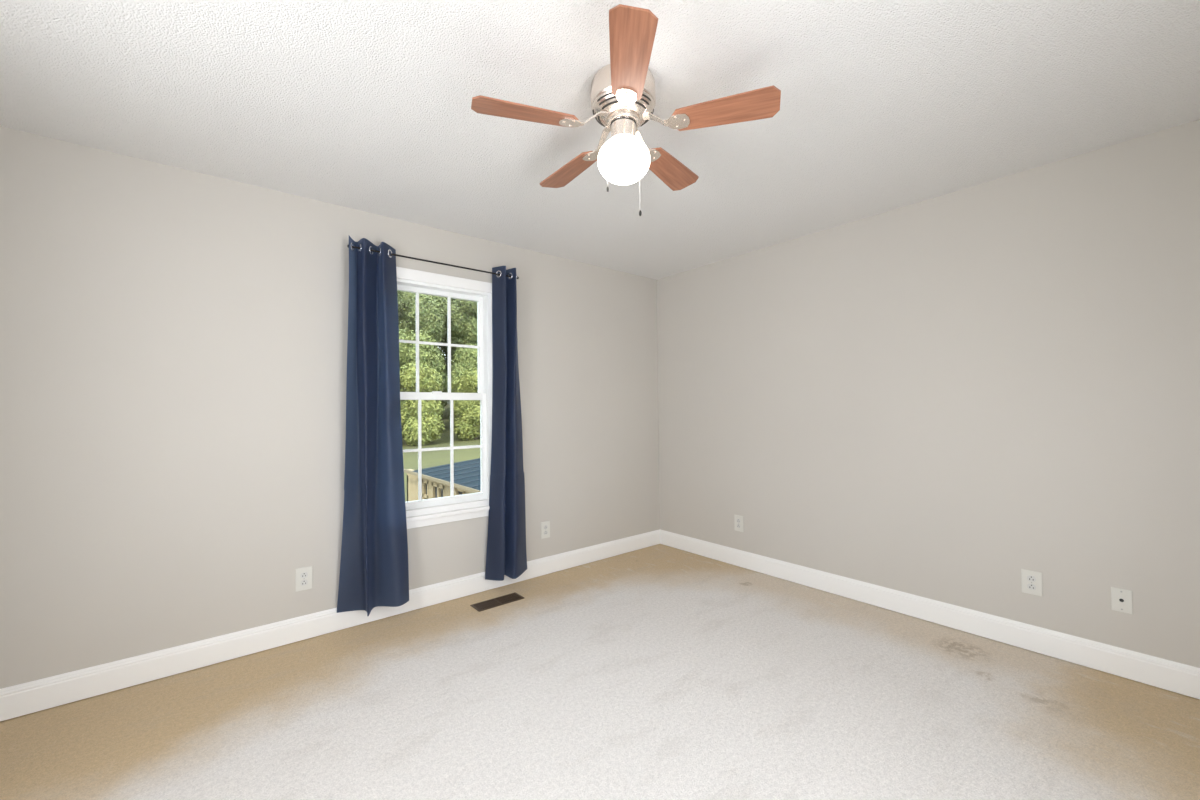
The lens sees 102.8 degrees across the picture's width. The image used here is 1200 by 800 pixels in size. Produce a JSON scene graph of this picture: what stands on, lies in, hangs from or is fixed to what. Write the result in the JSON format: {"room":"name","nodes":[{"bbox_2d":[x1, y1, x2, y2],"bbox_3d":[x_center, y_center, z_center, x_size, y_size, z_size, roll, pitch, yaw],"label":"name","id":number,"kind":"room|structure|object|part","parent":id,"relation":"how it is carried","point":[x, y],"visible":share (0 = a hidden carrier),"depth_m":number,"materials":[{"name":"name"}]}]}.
{"room":"empty bedroom","nodes":[
{"label":"empty bedroom","id":0,"kind":"room"},
{"bbox_2d":[0,126,659,688],"bbox_3d":[-1.087,0.096,3.181,4.379,2.440,0.140,0,-1,-39],"label":"wall","id":1,"kind":"structure","parent":0,"point":[173,340],"depth_m":2.38,"materials":[{"name":"paint"}]},
{"bbox_2d":[295,566,311,591],"bbox_3d":[-1.621,0.979,2.622,0.080,0.124,0.009,0,-1,-39],"label":"wall outlet","id":2,"kind":"object","parent":1,"relation":"attached to","point":[303,576],"visible":1,"depth_m":2.62,"materials":[{"name":"white plastic"}]},
{"bbox_2d":[300,580,307,585],"bbox_3d":[-1.619,0.999,2.619,0.034,0.028,0.003,0,-1,-39],"label":"receptacle","id":3,"kind":"object","parent":2,"relation":"attached to","point":[302,582],"depth_m":2.62,"materials":[{"name":"white plastic"}]},
{"bbox_2d":[300,572,307,577],"bbox_3d":[-1.619,0.958,2.620,0.034,0.028,0.003,0,-1,-39],"label":"receptacle","id":4,"kind":"object","parent":2,"relation":"attached to","point":[302,574],"depth_m":2.62,"materials":[{"name":"white plastic"}]},
{"bbox_2d":[0,529,659,720],"bbox_3d":[-1.027,1.246,3.100,4.099,0.126,0.014,0,-1,-39],"label":"baseboard","id":5,"kind":"structure","parent":1,"relation":"attached to","point":[22,699],"depth_m":2.44,"materials":[{"name":"white wood"}]},
{"bbox_2d":[347,244,518,278],"bbox_3d":[-1.033,-0.865,3.103,1.107,0.060,0.090,0,-1,-39],"label":"curtain rod","id":6,"kind":"object","parent":1,"relation":"attached to","point":[348,244],"visible":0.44,"depth_m":3.05,"materials":[{"name":"black metal"}]},
{"bbox_2d":[337,236,408,615],"bbox_3d":[-1.298,0.136,2.768,0.370,2.123,0.174,0,-1,-39],"label":"curtain","id":7,"kind":"object","parent":6,"relation":"hanging from","point":[374,568],"visible":1,"depth_m":2.78,"materials":[{"name":"blue fabric"}]},
{"bbox_2d":[485,266,526,580],"bbox_3d":[-0.630,0.148,3.339,0.329,2.148,0.135,0,-1,-39],"label":"curtain","id":8,"kind":"object","parent":6,"relation":"hanging from","point":[506,554],"visible":1,"depth_m":3.31,"materials":[{"name":"blue fabric"}]},
{"bbox_2d":[396,267,491,528],"bbox_3d":[-1.079,-0.010,3.156,0.932,1.626,0.172,0,-1,-39],"label":"window","id":9,"kind":"structure","parent":1,"relation":"in","point":[426,512],"depth_m":3.22,"materials":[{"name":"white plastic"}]},
{"bbox_3d":[-1.112,-0.369,3.198,0.704,0.729,0.035,0,-1,-39],"label":"sash","id":10,"kind":"part","parent":9,"relation":"part of","materials":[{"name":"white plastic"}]},
{"bbox_3d":[-1.081,0.322,3.156,0.704,0.743,0.035,0,-1,-39],"label":"sash","id":11,"kind":"part","parent":9,"relation":"part of","materials":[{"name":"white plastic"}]},
{"bbox_3d":[-1.047,-0.045,3.118,0.892,1.558,0.014,0,-1,-39],"label":"casing","id":12,"kind":"part","parent":9,"relation":"part of","materials":[{"name":"white wood"}]},
{"bbox_3d":[-1.046,0.723,3.112,0.932,0.062,0.092,0,-1,-39],"label":"sill","id":13,"kind":"part","parent":9,"relation":"part of","materials":[{"name":"white wood"}]},
{"bbox_2d":[541,521,549,538],"bbox_3d":[-0.411,0.981,3.616,0.080,0.124,0.009,0,-1,-39],"label":"wall outlet","id":14,"kind":"object","parent":1,"relation":"attached to","point":[545,526],"visible":1,"depth_m":3.61,"materials":[{"name":"white plastic"}]},
{"bbox_2d":[0,0,1199,279],"bbox_3d":[0.016,-1.253,0.901,5.899,0.150,5.439,0,-1,-39],"label":"ceiling","id":15,"kind":"structure","parent":0,"point":[363,105],"depth_m":1.83,"materials":[{"name":"white paint"}]},
{"bbox_2d":[471,4,780,215],"bbox_3d":[0.071,-0.912,1.778,1.043,0.501,1.011,0,-1,-39],"label":"ceiling fan","id":16,"kind":"object","parent":15,"relation":"hanging from","point":[623,98],"visible":1,"depth_m":1.66,"materials":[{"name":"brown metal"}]},
{"bbox_3d":[-0.253,-0.982,1.639,0.362,0.006,0.129,0,10,-18],"label":"blade","id":17,"kind":"part","parent":16,"relation":"part of","materials":[{"name":"brown wood"}]},
{"bbox_3d":[-0.124,-0.976,2.037,0.129,0.006,0.362,-13,7,-36],"label":"blade","id":18,"kind":"part","parent":16,"relation":"part of","materials":[{"name":"brown wood"}]},
{"bbox_3d":[0.087,-0.871,1.747,0.192,0.152,0.192,0,-1,-39],"label":"lamp shade","id":19,"kind":"part","parent":16,"relation":"part of","materials":[{"name":"white glass"}]},
{"bbox_3d":[0.086,-0.990,1.393,0.129,0.006,0.362,10,-1,0],"label":"blade","id":20,"kind":"part","parent":16,"relation":"part of","materials":[{"name":"brown wood"}]},
{"bbox_3d":[0.295,-0.980,2.038,0.129,0.006,0.362,-15,-9,35],"label":"blade","id":21,"kind":"part","parent":16,"relation":"part of","materials":[{"name":"brown wood"}]},
{"bbox_3d":[0.425,-0.989,1.640,0.362,0.006,0.129,-1,-12,18],"label":"blade","id":22,"kind":"part","parent":16,"relation":"part of","materials":[{"name":"brown wood"}]},
{"bbox_2d":[0,544,1199,799],"bbox_3d":[0.144,1.335,1.674,4.499,0.120,3.979,0,-1,-39],"label":"floor","id":23,"kind":"structure","parent":0,"point":[659,671],"depth_m":1.97,"materials":[{"name":"carpet"}]},
{"bbox_2d":[470,592,523,611],"bbox_3d":[-0.662,1.308,3.106,0.324,0.005,0.126,0,-1,-39],"label":"floor vent","id":24,"kind":"object","parent":23,"relation":"in","point":[484,605],"visible":1,"depth_m":3.10,"materials":[{"name":"brown metal"}]},
{"bbox_3d":[-0.662,1.310,3.106,0.296,0.001,0.102,0,-1,-39],"label":"damper plate","id":25,"kind":"part","parent":24,"relation":"part of","materials":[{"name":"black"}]},
{"bbox_2d":[657,119,1199,667],"bbox_3d":[1.794,0.063,3.013,0.140,2.440,3.779,0,-1,-39],"label":"wall","id":26,"kind":"structure","parent":0,"point":[947,397],"depth_m":2.60,"materials":[{"name":"paint"}]},
{"bbox_2d":[734,515,742,531],"bbox_3d":[1.087,0.966,3.751,0.009,0.124,0.080,0,-1,-39],"label":"wall outlet","id":27,"kind":"object","parent":26,"relation":"attached to","point":[738,520],"visible":1,"depth_m":3.75,"materials":[{"name":"white plastic"}]},
{"bbox_2d":[660,529,1199,698],"bbox_3d":[1.702,1.216,2.997,0.014,0.126,3.639,0,-1,-39],"label":"baseboard","id":28,"kind":"structure","parent":26,"relation":"attached to","point":[1180,678],"depth_m":2.58,"materials":[{"name":"white wood"}]},
{"bbox_2d":[1021,569,1042,596],"bbox_3d":[2.181,0.923,2.419,0.009,0.120,0.080,0,-1,-39],"label":"wall outlet","id":29,"kind":"object","parent":26,"relation":"attached to","point":[1031,581],"visible":1,"depth_m":2.42,"materials":[{"name":"white plastic"}]},
{"bbox_2d":[1027,583,1035,589],"bbox_3d":[2.179,0.943,2.417,0.003,0.028,0.034,0,-1,-39],"label":"receptacle","id":30,"kind":"object","parent":29,"relation":"attached to","point":[1030,586],"depth_m":2.42,"materials":[{"name":"white plastic"}]},
{"bbox_2d":[1027,575,1035,581],"bbox_3d":[2.179,0.902,2.418,0.003,0.028,0.034,0,-1,-39],"label":"receptacle","id":31,"kind":"object","parent":29,"relation":"attached to","point":[1030,578],"depth_m":2.42,"materials":[{"name":"white plastic"}]},
{"bbox_2d":[1111,587,1132,613],"bbox_3d":[2.377,0.913,2.181,0.009,0.106,0.066,0,-1,-39],"label":"cable wall plate","id":32,"kind":"object","parent":26,"relation":"attached to","point":[1121,599],"visible":1,"depth_m":2.18,"materials":[{"name":"white plastic"}]},
{"label":"outside","id":33,"kind":"structure","parent":0,"visible":0},
{"bbox_2d":[400,400,479,501],"bbox_3d":[-37.675,-1.821,69.487,150.000,14.926,148.500,0,-1,-39],"label":"ground","id":34,"kind":"structure","parent":33,"point":[434,458],"depth_m":44.62,"materials":[{"name":"green plant"}]},
{"bbox_2d":[397,291,403,313],"bbox_3d":[-33.129,-6.998,69.954,8.896,21.453,9.862,-1,-1,14],"label":"tree","id":35,"kind":"object","parent":34,"relation":"on","point":[401,305],"visible":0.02,"depth_m":70.70,"materials":[{"name":"green plant"}]},
{"bbox_2d":[400,361,444,445],"bbox_3d":[-20.985,0.593,55.881,6.280,9.966,5.802,-1,-1,30],"label":"tree","id":36,"kind":"object","parent":34,"relation":"on","point":[431,423],"visible":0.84,"depth_m":54.30,"materials":[{"name":"green plant"}]},
{"bbox_2d":[399,329,445,432],"bbox_3d":[-24.917,-2.285,63.895,8.482,14.276,8.900,0,-1,-10],"label":"tree","id":37,"kind":"object","parent":34,"relation":"on","point":[428,354],"visible":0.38,"depth_m":62.06,"materials":[{"name":"green plant"}]},
{"bbox_2d":[398,314,446,354],"bbox_3d":[-35.499,-13.634,90.305,12.809,30.888,14.200,0,-1,-26],"label":"tree","id":38,"kind":"object","parent":34,"relation":"on","point":[402,325],"visible":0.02,"depth_m":87.05,"materials":[{"name":"green plant"}]},
{"bbox_2d":[398,291,448,406],"bbox_3d":[-27.818,-7.490,75.054,9.107,21.961,10.096,-1,-1,14],"label":"tree","id":39,"kind":"object","parent":34,"relation":"on","point":[432,309],"visible":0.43,"depth_m":72.28,"materials":[{"name":"green plant"}]},
{"bbox_2d":[404,458,480,501],"bbox_3d":[0.048,2.774,11.998,7.230,2.789,8.550,0,-1,-39],"label":"deck","id":40,"kind":"object","parent":34,"relation":"on","point":[467,474],"visible":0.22,"depth_m":11.62,"materials":[{"name":"wood"}]},
{"bbox_3d":[-3.787,2.371,11.415,0.020,0.750,0.800,0,-1,-39],"label":"dark pane","id":41,"kind":"part","parent":40,"relation":"part of","materials":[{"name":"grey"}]},
{"bbox_2d":[438,297,463,374],"bbox_3d":[-28.749,-13.093,96.095,13.224,28.765,11.929,-1,-1,-2],"label":"tree","id":42,"kind":"object","parent":34,"relation":"on","point":[454,340],"visible":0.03,"depth_m":94.36,"materials":[{"name":"green plant"}]},
{"bbox_2d":[443,299,477,347],"bbox_3d":[-21.552,-8.453,81.707,10.510,22.861,9.481,-1,-1,30],"label":"tree","id":43,"kind":"object","parent":34,"relation":"on","point":[463,312],"visible":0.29,"depth_m":79.13,"materials":[{"name":"green plant"}]},
{"bbox_2d":[443,343,477,426],"bbox_3d":[-19.164,-1.841,68.764,7.848,12.588,7.479,0,-1,-40],"label":"tree","id":44,"kind":"object","parent":34,"relation":"on","point":[466,358],"visible":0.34,"depth_m":66.47,"materials":[{"name":"green plant"}]},
{"bbox_2d":[451,368,479,439],"bbox_3d":[-15.928,0.630,59.739,5.359,9.206,5.801,0,-1,-19],"label":"tree","id":45,"kind":"object","parent":34,"relation":"on","point":[467,412],"visible":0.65,"depth_m":58.17,"materials":[{"name":"green plant"}]}
]}

